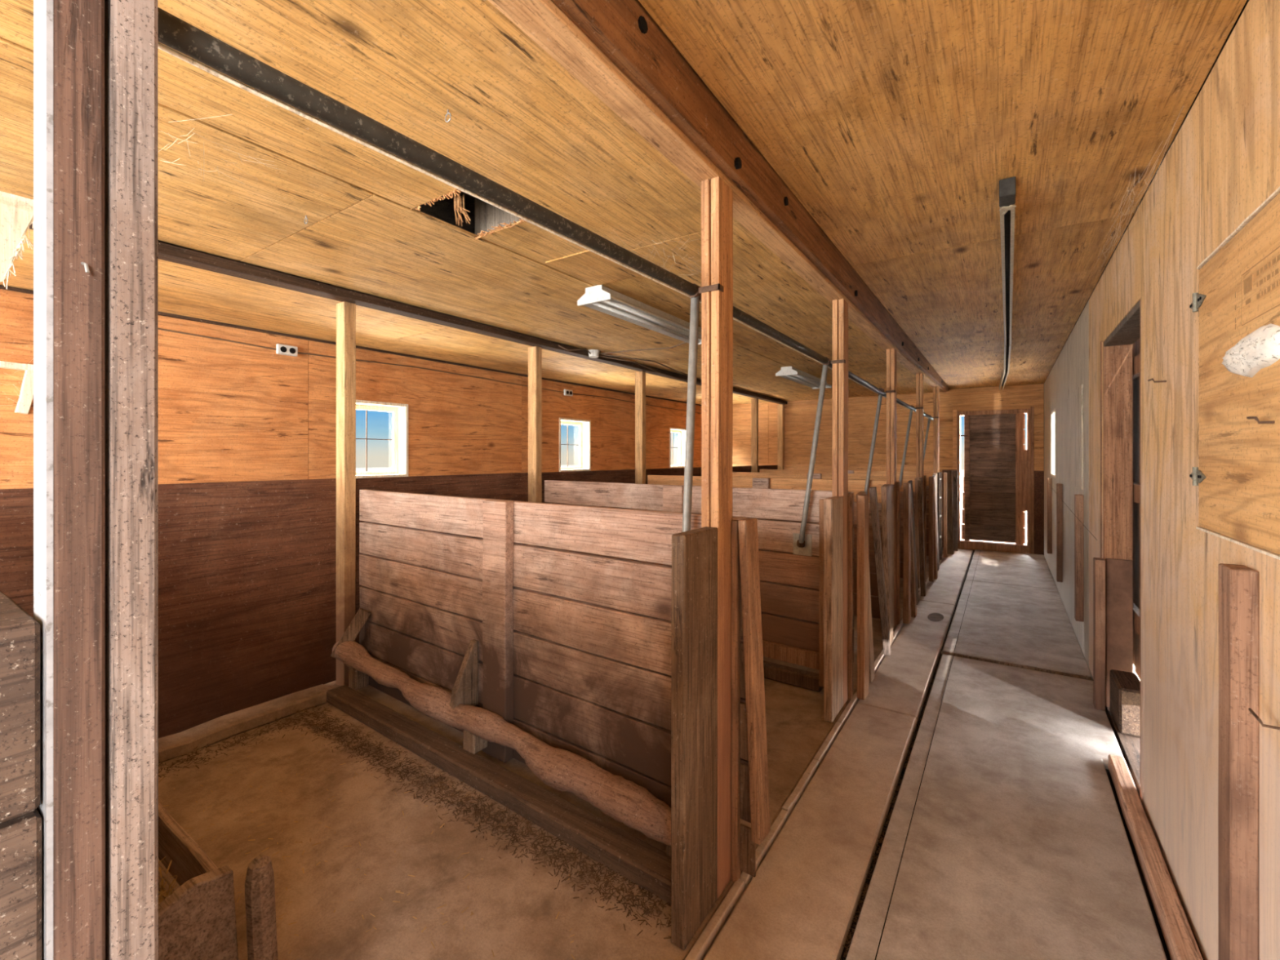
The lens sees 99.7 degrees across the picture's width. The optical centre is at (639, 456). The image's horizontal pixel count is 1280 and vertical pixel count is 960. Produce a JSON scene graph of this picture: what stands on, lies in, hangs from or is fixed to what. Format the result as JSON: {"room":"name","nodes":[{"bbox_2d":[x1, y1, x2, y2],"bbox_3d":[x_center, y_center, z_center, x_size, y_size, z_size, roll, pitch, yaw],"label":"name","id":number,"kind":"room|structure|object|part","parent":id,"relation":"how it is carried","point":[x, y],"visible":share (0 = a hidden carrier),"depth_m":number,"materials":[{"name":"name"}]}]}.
{"room":"farm building","nodes":[
{"label":"farm building","id":0,"kind":"room"},
{"bbox_2d":[0,284,701,488],"bbox_3d":[-2.225,0.180,5.516,0.218,3.240,12.650,0,0,34],"label":"wall","id":1,"kind":"structure","parent":0,"point":[228,411],"depth_m":4.50,"materials":[{"name":"brown wood"}]},
{"bbox_2d":[0,360,33,413],"bbox_3d":[-3.621,-0.402,3.220,0.070,0.296,0.280,0,0,34],"label":"bracket","id":2,"kind":"object","parent":1,"relation":"attached to","point":[24,405],"visible":0.62,"depth_m":3.19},
{"bbox_2d":[0,364,31,405],"bbox_3d":[-3.562,-0.403,3.286,0.081,0.420,0.718,0,0,30],"label":"cobweb","id":3,"kind":"object","parent":2,"relation":"attached to","point":[26,365],"visible":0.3,"depth_m":3.17},
{"bbox_2d":[275,343,297,356],"bbox_3d":[-2.866,-0.865,4.386,0.037,0.080,0.150,0,0,34],"label":"power outlet","id":4,"kind":"object","parent":1,"relation":"attached to","point":[283,349],"visible":1,"depth_m":4.37,"materials":[{"name":"white paint"}]},
{"bbox_2d":[280,346,286,352],"bbox_3d":[-2.871,-0.865,4.350,0.004,0.048,0.048,0,0,34],"label":"socket","id":5,"kind":"object","parent":4,"relation":"attached to","point":[282,348],"depth_m":4.35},
{"bbox_2d":[288,347,295,353],"bbox_3d":[-2.834,-0.865,4.404,0.004,0.048,0.048,0,0,34],"label":"socket","id":6,"kind":"object","parent":4,"relation":"attached to","point":[291,350],"depth_m":4.40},
{"bbox_2d":[355,400,408,478],"bbox_3d":[-2.539,-0.158,5.067,0.198,0.715,0.675,0,0,34],"label":"window","id":7,"kind":"structure","parent":1,"relation":"in","point":[400,411],"depth_m":5.28,"materials":[{"name":"white wood"}]},
{"bbox_3d":[-2.539,0.185,5.067,0.198,0.030,0.615,0,0,34],"label":"sill","id":8,"kind":"part","parent":7,"relation":"part of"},
{"bbox_3d":[-2.359,-0.158,5.335,0.198,0.715,0.030,0,0,34],"label":"frame","id":9,"kind":"part","parent":7,"relation":"part of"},
{"bbox_2d":[158,328,699,413],"bbox_3d":[-1.157,-0.865,6.936,0.012,0.060,8.400,0,0,34],"label":"cable","id":10,"kind":"object","parent":1,"relation":"attached to","point":[158,328],"visible":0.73,"depth_m":5.02,"materials":[{"name":"plastic"}]},
{"bbox_2d":[564,389,573,395],"bbox_3d":[-0.958,-0.855,7.212,0.037,0.080,0.150,0,0,34],"label":"power outlet","id":11,"kind":"object","parent":1,"relation":"attached to","point":[566,392],"visible":1,"depth_m":7.19,"materials":[{"name":"white paint"}]},
{"bbox_2d":[559,417,591,471],"bbox_3d":[-0.957,-0.158,7.410,0.198,0.715,0.650,0,0,34],"label":"window","id":12,"kind":"structure","parent":1,"relation":"in","point":[584,425],"depth_m":7.61,"materials":[{"name":"white wood"}]},
{"bbox_3d":[-1.130,-0.158,7.154,0.198,0.715,0.030,0,0,34],"label":"frame","id":13,"kind":"part","parent":12,"relation":"part of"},
{"bbox_3d":[-0.997,-0.159,7.438,0.030,0.657,0.590,0,0,34],"label":"sash","id":14,"kind":"part","parent":12,"relation":"part of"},
{"bbox_3d":[-0.957,0.185,7.410,0.198,0.030,0.590,0,0,34],"label":"sill","id":15,"kind":"part","parent":12,"relation":"part of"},
{"bbox_3d":[-0.783,-0.158,7.667,0.198,0.715,0.030,0,0,34],"label":"frame","id":16,"kind":"part","parent":12,"relation":"part of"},
{"bbox_2d":[669,426,685,468],"bbox_3d":[0.625,-0.158,9.751,0.198,0.715,0.660,0,0,34],"label":"window","id":17,"kind":"structure","parent":1,"relation":"in","point":[682,432],"depth_m":9.98,"materials":[{"name":"white wood"}]},
{"bbox_3d":[0.448,-0.158,9.490,0.198,0.715,0.030,0,0,34],"label":"frame","id":18,"kind":"part","parent":17,"relation":"part of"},
{"bbox_3d":[0.584,-0.159,9.779,0.030,0.657,0.600,0,0,34],"label":"sash","id":19,"kind":"part","parent":17,"relation":"part of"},
{"bbox_3d":[0.625,0.185,9.751,0.198,0.030,0.600,0,0,34],"label":"sill","id":20,"kind":"part","parent":17,"relation":"part of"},
{"bbox_3d":[0.801,-0.158,10.012,0.198,0.715,0.030,0,0,34],"label":"frame","id":21,"kind":"part","parent":17,"relation":"part of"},
{"bbox_2d":[0,0,1246,404],"bbox_3d":[0.077,-1.177,3.901,5.660,0.526,12.750,0,0,34],"label":"ceiling","id":22,"kind":"structure","parent":0,"point":[897,126],"depth_m":1.89,"materials":[{"name":"brown wood"}]},
{"bbox_2d":[0,191,33,288],"bbox_3d":[-2.544,-0.777,1.779,0.029,0.427,0.800,0,0,34],"label":"panel","id":23,"kind":"object","parent":22,"relation":"hanging from","point":[16,212],"visible":0.8,"depth_m":2.04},
{"bbox_2d":[158,114,286,182],"bbox_3d":[-1.320,-0.950,1.697,0.474,0.067,0.316,0,0,34],"label":"cobweb","id":24,"kind":"object","parent":22,"relation":"attached to","point":[230,114],"visible":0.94,"depth_m":1.68},
{"bbox_2d":[27,223,787,404],"bbox_3d":[-0.901,-0.972,4.561,0.113,0.055,12.549,0,0,34],"label":"rail","id":25,"kind":"object","parent":22,"relation":"attached to","point":[167,252],"visible":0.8,"depth_m":3.35,"materials":[{"name":"metal"}]},
{"bbox_2d":[558,342,701,382],"bbox_3d":[0.558,-0.960,5.596,1.147,0.070,2.903,0,0,34],"label":"cable","id":26,"kind":"object","parent":25,"relation":"attached to","point":[592,353],"visible":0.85,"depth_m":5.07,"materials":[{"name":"white paint"}]},
{"bbox_2d":[444,109,451,122],"bbox_3d":[-0.554,-0.982,1.556,0.028,0.035,0.004,0,0,34],"label":"screw eye","id":27,"kind":"object","parent":22,"relation":"attached to","point":[448,113],"visible":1,"depth_m":1.56,"materials":[{"name":"metal"}]},
{"bbox_2d":[577,284,701,344],"bbox_3d":[0.120,-0.949,3.732,0.246,0.095,1.400,0,0,34],"label":"light","id":28,"kind":"object","parent":22,"relation":"attached to","point":[600,298],"visible":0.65,"depth_m":3.49,"materials":[{"name":"white paint"}]},
{"bbox_2d":[608,230,701,299],"bbox_3d":[0.127,-0.940,2.520,0.362,0.277,0.754,0,0,34],"label":"cobweb","id":29,"kind":"object","parent":22,"relation":"attached to","point":[613,230],"visible":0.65,"depth_m":2.46},
{"bbox_2d":[488,0,949,392],"bbox_3d":[1.197,-0.973,3.144,0.140,0.165,12.550,0,0,34],"label":"ceiling beam","id":30,"kind":"structure","parent":22,"relation":"attached to","point":[615,49],"depth_m":1.52,"materials":[{"name":"wood"}]},
{"bbox_2d":[775,366,831,389],"bbox_3d":[2.009,-0.949,6.547,0.246,0.095,1.400,0,0,34],"label":"light","id":31,"kind":"object","parent":22,"relation":"attached to","point":[791,373],"visible":0.9,"depth_m":6.35,"materials":[{"name":"white paint"}]},
{"bbox_2d":[999,176,1016,390],"bbox_3d":[3.329,-1.003,4.920,0.096,0.072,7.021,0,0,34],"label":"channel","id":32,"kind":"object","parent":22,"relation":"attached to","point":[1006,186],"visible":1,"depth_m":2.67,"materials":[{"name":"metal"}]},
{"bbox_2d":[158,547,1204,959],"bbox_3d":[0.042,1.493,3.984,5.510,0.215,12.650,0,0,34],"label":"floor","id":33,"kind":"structure","parent":0,"point":[1007,837],"depth_m":2.00,"materials":[{"name":"concrete"}]},
{"bbox_2d":[0,591,41,959],"bbox_3d":[-1.628,0.776,1.167,2.497,1.245,0.103,0,0,34],"label":"wall","id":34,"kind":"structure","parent":33,"relation":"on","point":[20,820],"depth_m":0.50,"materials":[{"name":"wood"}]},
{"bbox_2d":[33,0,158,959],"bbox_3d":[-0.560,0.255,0.559,0.072,2.290,0.082,0,0,34],"label":"post","id":35,"kind":"object","parent":33,"relation":"on","point":[95,85],"visible":0.98,"depth_m":0.54,"materials":[{"name":"wood"}]},
{"bbox_2d":[158,801,277,959],"bbox_3d":[-1.704,1.238,1.745,1.522,0.326,0.364,0,0,34],"label":"trough","id":36,"kind":"object","parent":33,"relation":"on","point":[197,921],"visible":0.34,"depth_m":1.42,"materials":[{"name":"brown wood"}]},
{"bbox_2d":[158,856,183,957],"bbox_3d":[-1.747,1.170,1.720,1.469,0.134,0.253,0,0,34],"label":"straw","id":37,"kind":"object","parent":36,"relation":"on","point":[162,891],"visible":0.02,"depth_m":1.49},
{"bbox_2d":[158,684,332,763],"bbox_3d":[-3.045,1.370,1.334,0.162,0.076,4.398,0,0,34],"label":"baseboard","id":38,"kind":"structure","parent":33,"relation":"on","point":[220,728],"depth_m":2.75,"materials":[{"name":"wood"}]},
{"bbox_2d":[158,703,332,777],"bbox_3d":[-2.064,1.388,2.489,0.395,0.023,1.314,0,0,34],"label":"litter","id":39,"kind":"object","parent":33,"relation":"on","point":[301,713],"visible":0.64,"depth_m":2.64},
{"bbox_2d":[336,301,355,685],"bbox_3d":[-1.815,0.228,3.332,0.098,2.345,0.074,0,0,34],"label":"post","id":40,"kind":"object","parent":33,"relation":"on","point":[345,311],"visible":0.85,"depth_m":3.30,"materials":[{"name":"wood"}]},
{"bbox_2d":[159,734,574,959],"bbox_3d":[-1.225,1.397,1.760,3.529,0.004,1.600,0,0,34],"label":"litter","id":41,"kind":"object","parent":33,"relation":"on","point":[472,913],"visible":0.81,"depth_m":1.89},
{"bbox_2d":[0,465,777,737],"bbox_3d":[-0.984,0.757,4.671,0.020,1.246,12.434,0,0,34],"label":"wall","id":42,"kind":"structure","parent":33,"relation":"on","point":[247,570],"depth_m":2.94,"materials":[{"name":"wood"}]},
{"bbox_2d":[288,706,671,938],"bbox_3d":[-0.868,1.387,2.291,2.455,0.025,0.272,0,0,35],"label":"litter","id":43,"kind":"object","parent":33,"relation":"on","point":[477,813],"visible":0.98,"depth_m":2.07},
{"bbox_2d":[326,684,671,903],"bbox_3d":[-0.789,1.365,2.404,2.402,0.072,0.112,0,0,36],"label":"sill timber","id":44,"kind":"structure","parent":33,"relation":"on","point":[649,867],"depth_m":2.12,"materials":[{"name":"wood"}]},
{"bbox_2d":[348,666,368,689],"bbox_3d":[-1.628,1.270,3.127,0.080,0.120,0.080,0,0,34],"label":"block","id":45,"kind":"object","parent":44,"relation":"on","point":[357,679],"visible":0.68,"depth_m":3.10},
{"bbox_2d":[463,729,487,754],"bbox_3d":[-0.750,1.285,2.462,0.080,0.090,0.080,0,0,34],"label":"block","id":46,"kind":"object","parent":44,"relation":"on","point":[473,744],"visible":0.7,"depth_m":2.43,"materials":[{"name":"wood"}]},
{"bbox_2d":[666,844,671,856],"bbox_3d":[0.139,1.300,1.813,0.080,0.060,0.080,0,0,34],"label":"block","id":47,"kind":"object","parent":44,"relation":"on","point":[668,847],"visible":0.16,"depth_m":1.79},
{"bbox_2d":[332,640,671,845],"bbox_3d":[-0.789,1.196,2.480,2.495,0.228,0.151,0,0,37],"label":"log","id":48,"kind":"object","parent":47,"relation":"on","point":[631,804],"visible":0.91,"depth_m":2.15,"materials":[{"name":"wood"}]},
{"bbox_2d":[528,346,542,546],"bbox_3d":[-0.909,0.227,4.672,0.100,2.345,0.073,0,0,34],"label":"post","id":49,"kind":"object","parent":33,"relation":"on","point":[535,353],"visible":0.54,"depth_m":4.64,"materials":[{"name":"wood"}]},
{"bbox_2d":[330,488,770,882],"bbox_3d":[-0.710,0.801,2.480,2.671,1.198,0.239,0,0,37],"label":"divider","id":50,"kind":"object","parent":33,"relation":"on","point":[572,651],"visible":0.88,"depth_m":2.29,"materials":[{"name":"brown wood"}]},
{"bbox_2d":[682,283,701,532],"bbox_3d":[0.169,-0.014,1.851,0.059,1.124,0.141,0,0,-24],"label":"pole","id":51,"kind":"object","parent":50,"relation":"attached to","point":[695,300],"visible":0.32,"depth_m":1.83,"materials":[{"name":"metal"}]},
{"bbox_2d":[635,371,645,510],"bbox_3d":[0.005,0.228,6.026,0.099,2.346,0.074,0,0,34],"label":"post","id":52,"kind":"object","parent":33,"relation":"on","point":[640,376],"visible":0.54,"depth_m":6.00,"materials":[{"name":"wood"}]},
{"bbox_2d":[671,526,717,950],"bbox_3d":[0.167,0.811,1.627,0.047,1.177,0.217,0,0,34],"label":"wooden post","id":53,"kind":"object","parent":33,"relation":"on","point":[694,715],"visible":1,"depth_m":1.57,"materials":[{"name":"wood"}]},
{"bbox_2d":[544,480,869,700],"bbox_3d":[0.227,0.801,3.875,2.654,1.198,0.158,0,0,37],"label":"divider","id":54,"kind":"object","parent":33,"relation":"on","point":[792,640],"visible":0.33,"depth_m":3.33,"materials":[{"name":"brown wood"}]},
{"bbox_3d":[0.623,1.205,3.512,1.205,0.091,0.041,0,0,37],"label":"rail","id":55,"kind":"part","parent":54,"relation":"part of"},
{"bbox_3d":[0.990,0.535,3.292,0.115,0.130,0.005,0,0,37],"label":"tin plate","id":56,"kind":"part","parent":54,"relation":"part of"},
{"bbox_2d":[796,356,831,547],"bbox_3d":[1.028,-0.014,3.204,0.053,1.124,0.221,0,0,-40],"label":"pole","id":57,"kind":"object","parent":54,"relation":"attached to","point":[801,542],"visible":0.89,"depth_m":3.19,"materials":[{"name":"metal"}]},
{"bbox_2d":[698,176,733,898],"bbox_3d":[0.252,0.255,1.769,0.072,2.290,0.116,0,0,34],"label":"post","id":58,"kind":"object","parent":33,"relation":"on","point":[716,290],"visible":0.77,"depth_m":1.74,"materials":[{"name":"wood"}]},
{"bbox_2d":[751,398,758,472],"bbox_3d":[1.866,0.228,8.781,0.099,2.345,0.074,0,0,34],"label":"post","id":59,"kind":"object","parent":33,"relation":"on","point":[754,402],"visible":0.54,"depth_m":8.75,"materials":[{"name":"wood"}]},
{"bbox_2d":[647,475,911,624],"bbox_3d":[1.157,0.801,5.253,2.655,1.198,0.113,0,0,35],"label":"divider","id":60,"kind":"object","parent":33,"relation":"on","point":[855,486],"visible":0.18,"depth_m":4.64,"materials":[{"name":"brown wood"}]},
{"bbox_2d":[864,387,884,494],"bbox_3d":[1.971,-0.014,4.599,0.053,1.124,0.221,0,0,-40],"label":"pole","id":61,"kind":"object","parent":60,"relation":"attached to","point":[880,396],"visible":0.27,"depth_m":4.57,"materials":[{"name":"metal"}]},
{"bbox_2d":[732,471,933,582],"bbox_3d":[2.126,0.801,6.687,2.655,1.198,0.113,0,0,31],"label":"divider","id":62,"kind":"object","parent":33,"relation":"on","point":[905,478],"visible":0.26,"depth_m":6.14,"materials":[{"name":"brown wood"}]},
{"bbox_2d":[898,404,914,487],"bbox_3d":[2.987,-0.014,6.103,0.053,1.124,0.221,0,0,-40],"label":"pole","id":63,"kind":"object","parent":62,"relation":"attached to","point":[911,411],"visible":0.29,"depth_m":6.08,"materials":[{"name":"metal"}]},
{"bbox_2d":[823,496,843,722],"bbox_3d":[1.056,0.810,2.944,0.047,1.177,0.236,0,0,34],"label":"board","id":64,"kind":"object","parent":33,"relation":"on","point":[833,506],"visible":1,"depth_m":2.86,"materials":[{"name":"wood"}]},
{"bbox_2d":[831,298,848,705],"bbox_3d":[1.147,0.255,3.094,0.072,2.291,0.116,0,0,34],"label":"post","id":65,"kind":"object","parent":33,"relation":"on","point":[840,307],"visible":0.65,"depth_m":3.06,"materials":[{"name":"wood"}]},
{"bbox_2d":[759,469,946,557],"bbox_3d":[3.081,0.801,8.100,2.655,1.198,0.113,0,0,30],"label":"divider","id":66,"kind":"object","parent":33,"relation":"on","point":[928,473],"visible":0.12,"depth_m":7.54,"materials":[{"name":"brown wood"}]},
{"bbox_2d":[923,414,931,462],"bbox_3d":[3.953,-0.014,7.532,0.053,1.124,0.221,0,0,-40],"label":"pole","id":67,"kind":"object","parent":66,"relation":"attached to","point":[929,419],"visible":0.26,"depth_m":7.49,"materials":[{"name":"metal"}]},
{"bbox_2d":[856,491,875,683],"bbox_3d":[1.400,0.809,3.350,0.066,1.190,0.219,0,0,34],"label":"board","id":68,"kind":"object","parent":33,"relation":"on","point":[871,667],"visible":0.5,"depth_m":3.35,"materials":[{"name":"wood"}]},
{"bbox_2d":[868,486,890,655],"bbox_3d":[1.661,0.794,3.736,0.222,1.178,0.055,0,0,-32],"label":"board","id":69,"kind":"object","parent":33,"relation":"on","point":[873,490],"visible":1,"depth_m":3.71,"materials":[{"name":"wood"}]},
{"bbox_2d":[880,484,893,644],"bbox_3d":[1.840,0.805,4.018,0.045,1.203,0.238,0,0,34],"label":"board","id":70,"kind":"object","parent":33,"relation":"on","point":[885,488],"visible":0.78,"depth_m":3.97,"materials":[{"name":"wood"}]},
{"bbox_2d":[885,348,896,627],"bbox_3d":[2.089,0.255,4.489,0.072,2.290,0.115,0,0,34],"label":"post","id":71,"kind":"object","parent":33,"relation":"on","point":[891,391],"visible":0.62,"depth_m":4.45,"materials":[{"name":"wood"}]},
{"bbox_2d":[157,7,939,422],"bbox_3d":[1.146,-0.542,3.232,0.037,0.060,12.440,0,0,34],"label":"rail","id":72,"kind":"object","parent":71,"relation":"attached to","point":[173,32],"visible":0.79,"depth_m":0.90,"materials":[{"name":"metal"}]},
{"bbox_2d":[157,41,932,420],"bbox_3d":[1.133,-0.526,3.241,0.007,0.031,12.440,0,0,34],"label":"conduit","id":73,"kind":"object","parent":72,"relation":"attached to","point":[160,46],"visible":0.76,"depth_m":0.92,"materials":[{"name":"metal"}]},
{"bbox_2d":[888,484,893,628],"bbox_3d":[1.999,0.812,4.339,0.046,1.176,0.236,0,0,34],"label":"board","id":74,"kind":"object","parent":33,"relation":"on","point":[891,486],"visible":0.28,"depth_m":4.36,"materials":[{"name":"wood"}]},
{"bbox_2d":[840,632,946,959],"bbox_3d":[1.379,1.427,2.720,0.044,0.026,4.151,0,0,34],"label":"groove","id":75,"kind":"object","parent":33,"relation":"on","point":[933,679],"visible":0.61,"depth_m":2.02,"materials":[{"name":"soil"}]},
{"bbox_2d":[906,480,919,604],"bbox_3d":[2.586,0.815,5.113,0.070,1.184,0.248,0,0,34],"label":"board","id":76,"kind":"object","parent":33,"relation":"on","point":[909,481],"visible":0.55,"depth_m":5.10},
{"bbox_2d":[911,491,916,617],"bbox_3d":[2.376,0.825,4.731,0.074,1.154,0.150,0,0,34],"label":"board","id":77,"kind":"object","parent":33,"relation":"on","point":[913,601],"visible":0.54,"depth_m":4.70,"materials":[{"name":"wood"}]},
{"bbox_2d":[915,476,922,588],"bbox_3d":[3.015,0.811,5.843,0.047,1.177,0.237,0,0,34],"label":"board","id":78,"kind":"object","parent":33,"relation":"on","point":[917,532],"visible":0.54,"depth_m":5.75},
{"bbox_2d":[915,373,923,495],"bbox_3d":[3.105,0.240,5.994,0.072,2.319,0.115,0,0,34],"label":"post","id":79,"kind":"object","parent":33,"relation":"on","point":[919,377],"visible":0.59,"depth_m":5.95,"materials":[{"name":"wood"}]},
{"bbox_2d":[917,480,925,596],"bbox_3d":[2.857,0.820,5.480,0.061,1.163,0.158,0,0,8],"label":"board","id":80,"kind":"object","parent":33,"relation":"on","point":[920,497],"visible":1,"depth_m":5.46,"materials":[{"name":"wood"}]},
{"bbox_2d":[933,473,937,499],"bbox_3d":[3.981,0.812,7.272,0.047,1.178,0.237,0,0,34],"label":"board","id":81,"kind":"object","parent":33,"relation":"on","point":[935,474],"visible":0.18,"depth_m":7.18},
{"bbox_2d":[933,386,938,473],"bbox_3d":[4.070,0.219,7.422,0.072,2.363,0.114,0,0,34],"label":"post","id":82,"kind":"object","parent":33,"relation":"on","point":[935,389],"visible":0.56,"depth_m":7.38,"materials":[{"name":"wood"}]},
{"bbox_2d":[933,477,937,579],"bbox_3d":[3.388,0.820,6.220,0.064,1.162,0.101,0,0,34],"label":"board","id":83,"kind":"object","parent":33,"relation":"on","point":[935,573],"visible":0.55,"depth_m":6.17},
{"bbox_2d":[932,475,939,570],"bbox_3d":[3.642,0.815,6.651,0.059,1.180,0.220,0,0,34],"label":"board","id":84,"kind":"object","parent":33,"relation":"on","point":[934,476],"visible":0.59,"depth_m":6.63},
{"bbox_2d":[937,471,942,563],"bbox_3d":[3.876,0.775,6.988,0.030,1.150,0.280,0,0,34],"label":"post","id":85,"kind":"object","parent":33,"relation":"on","point":[940,473],"visible":0.9,"depth_m":6.89,"materials":[{"name":"wood"}]},
{"bbox_2d":[943,471,953,554],"bbox_3d":[4.455,0.800,7.791,0.120,1.201,0.052,0,0,34],"label":"board","id":86,"kind":"object","parent":33,"relation":"on","point":[949,478],"visible":0.66,"depth_m":7.76,"materials":[{"name":"wood"}]},
{"bbox_2d":[951,471,957,551],"bbox_3d":[4.684,0.805,8.059,0.101,1.192,0.042,0,0,34],"label":"board","id":87,"kind":"object","parent":33,"relation":"on","point":[954,473],"visible":0.66,"depth_m":8.03,"materials":[{"name":"wood"}]},
{"bbox_2d":[974,549,1037,555],"bbox_3d":[5.241,1.364,7.752,0.975,0.043,0.346,0,0,34],"label":"debris","id":88,"kind":"object","parent":33,"relation":"on","point":[975,549],"visible":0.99,"depth_m":7.79,"materials":[{"name":"soil"}]},
{"bbox_2d":[1108,754,1203,959],"bbox_3d":[1.595,1.398,1.613,0.062,0.076,2.062,0,0,34],"label":"board","id":89,"kind":"object","parent":33,"relation":"on","point":[1180,940],"visible":1,"depth_m":1.79,"materials":[{"name":"wood"}]},
{"bbox_2d":[732,382,1044,555],"bbox_3d":[3.514,0.180,9.176,5.630,3.240,0.220,0,0,34],"label":"wall","id":90,"kind":"structure","parent":0,"point":[785,431],"depth_m":8.93,"materials":[{"name":"brown wood"}]},
{"bbox_3d":[2.545,0.230,9.751,0.100,2.340,0.089,0,0,34],"label":"corner post","id":91,"kind":"part","parent":90,"relation":"part of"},
{"bbox_3d":[2.955,0.195,9.510,3.950,0.130,0.029,0,0,34],"label":"wall rail","id":92,"kind":"part","parent":90,"relation":"part of","materials":[{"name":"orange wood"}]},
{"bbox_3d":[4.760,0.800,8.300,0.195,1.200,0.013,0,0,34],"label":"panel","id":93,"kind":"part","parent":90,"relation":"part of","materials":[{"name":"brown wood"}]},
{"bbox_2d":[952,406,1034,554],"bbox_3d":[5.238,0.340,8.035,1.005,2.120,0.180,0,0,34],"label":"door","id":94,"kind":"structure","parent":90,"relation":"in","point":[997,477],"depth_m":8.02,"materials":[{"name":"brown wood"}]},
{"bbox_3d":[5.660,0.800,7.692,0.148,1.200,0.013,0,0,34],"label":"panel","id":95,"kind":"part","parent":90,"relation":"part of","materials":[{"name":"brown wood"}]},
{"bbox_2d":[1044,0,1279,959],"bbox_3d":[2.291,0.180,2.465,0.142,3.240,12.650,0,0,34],"label":"wall","id":96,"kind":"structure","parent":0,"point":[1223,163],"depth_m":1.70,"materials":[{"name":"brown wood"}]},
{"bbox_2d":[1046,477,1052,553],"bbox_3d":[4.841,0.695,6.384,0.045,0.889,0.086,0,0,34],"label":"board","id":97,"kind":"object","parent":96,"relation":"attached to","point":[1049,481],"visible":0.98,"depth_m":6.35,"materials":[{"name":"wood"}]},
{"bbox_2d":[1048,484,1097,540],"bbox_3d":[3.725,0.390,4.755,0.033,0.183,3.950,0,0,34],"label":"wire","id":98,"kind":"object","parent":97,"relation":"attached to","point":[1049,484],"visible":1,"depth_m":3.75,"materials":[{"name":"metal"}]},
{"bbox_2d":[1050,408,1055,477],"bbox_3d":[4.788,-0.150,6.149,0.139,0.760,0.650,0,0,34],"label":"window","id":99,"kind":"structure","parent":96,"relation":"in","point":[1053,412],"depth_m":6.42,"materials":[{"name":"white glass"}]},
{"bbox_3d":[4.614,-0.150,5.892,0.139,0.760,0.030,0,0,34],"label":"frame","id":100,"kind":"part","parent":99,"relation":"part of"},
{"bbox_2d":[1056,483,1062,582],"bbox_3d":[4.046,0.730,5.208,0.045,0.941,0.086,0,0,34],"label":"cleat","id":101,"kind":"object","parent":96,"relation":"attached to","point":[1059,486],"visible":1,"depth_m":5.17,"materials":[{"name":"wood"}]},
{"bbox_3d":[3.259,-0.140,4.013,0.012,0.740,0.500,0,0,34],"label":"patch panel","id":102,"kind":"part","parent":96,"relation":"part of","materials":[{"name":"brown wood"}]},
{"bbox_2d":[1074,494,1084,622],"bbox_3d":[3.122,0.715,3.840,0.045,0.891,0.086,0,0,34],"label":"cleat","id":103,"kind":"object","parent":96,"relation":"attached to","point":[1078,499],"visible":1,"depth_m":3.81,"materials":[{"name":"wood"}]},
{"bbox_2d":[1093,557,1105,711],"bbox_3d":[2.565,0.985,3.016,0.045,0.830,0.085,0,0,34],"label":"cleat","id":104,"kind":"object","parent":96,"relation":"attached to","point":[1099,563],"visible":1,"depth_m":2.98,"materials":[{"name":"wood"}]},
{"bbox_2d":[1100,298,1141,797],"bbox_3d":[2.619,0.350,2.891,0.196,2.100,2.123,0,0,34],"label":"door","id":105,"kind":"structure","parent":96,"relation":"in","point":[1122,350],"depth_m":3.00,"materials":[{"name":"wood"}]},
{"bbox_2d":[1095,107,1188,264],"bbox_3d":[1.939,-0.963,2.151,0.088,0.113,1.570,0,0,34],"label":"cobweb","id":106,"kind":"object","parent":96,"relation":"attached to","point":[1182,108],"visible":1,"depth_m":2.02},
{"bbox_2d":[1147,377,1166,382],"bbox_3d":[1.810,-0.266,1.889,0.039,0.018,0.062,0,0,34],"label":"nail","id":107,"kind":"object","parent":96,"relation":"attached to","point":[1153,380],"visible":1,"depth_m":1.87,"materials":[{"name":"metal"}]},
{"bbox_2d":[1189,186,1279,559],"bbox_3d":[1.241,-0.167,1.035,0.021,0.737,1.304,0,0,34],"label":"hatch","id":108,"kind":"object","parent":96,"relation":"attached to","point":[1237,477],"visible":1,"depth_m":1.26,"materials":[{"name":"brown wood"}]},
{"bbox_2d":[1222,323,1279,377],"bbox_3d":[1.327,-0.224,1.184,0.029,0.099,0.344,0,0,34],"label":"lump","id":109,"kind":"object","parent":108,"relation":"attached to","point":[1258,350],"visible":1,"depth_m":1.13,"materials":[{"name":"white plastic"}]},
{"bbox_2d":[1246,416,1275,423],"bbox_3d":[1.284,-0.076,1.110,0.040,0.018,0.043,0,0,34],"label":"nail","id":110,"kind":"object","parent":108,"relation":"attached to","point":[1255,418],"visible":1,"depth_m":1.10,"materials":[{"name":"metal"}]},
{"bbox_2d":[1217,563,1259,959],"bbox_3d":[1.353,0.825,1.222,0.045,1.151,0.086,0,0,34],"label":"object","id":111,"kind":"object","parent":96,"relation":"attached to","point":[1238,763],"visible":1,"depth_m":1.19,"materials":[{"name":"wood"}]},
{"bbox_2d":[1248,707,1279,729],"bbox_3d":[1.276,0.534,1.098,0.040,0.018,0.052,0,0,34],"label":"nail","id":112,"kind":"object","parent":96,"relation":"attached to","point":[1250,709],"visible":1,"depth_m":1.09,"materials":[{"name":"metal"}]},
{"label":"outside","id":113,"kind":"structure","parent":0,"visible":0},
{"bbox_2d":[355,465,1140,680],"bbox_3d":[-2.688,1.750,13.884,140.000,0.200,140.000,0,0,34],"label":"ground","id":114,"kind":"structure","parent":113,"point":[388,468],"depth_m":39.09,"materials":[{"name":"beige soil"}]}
]}

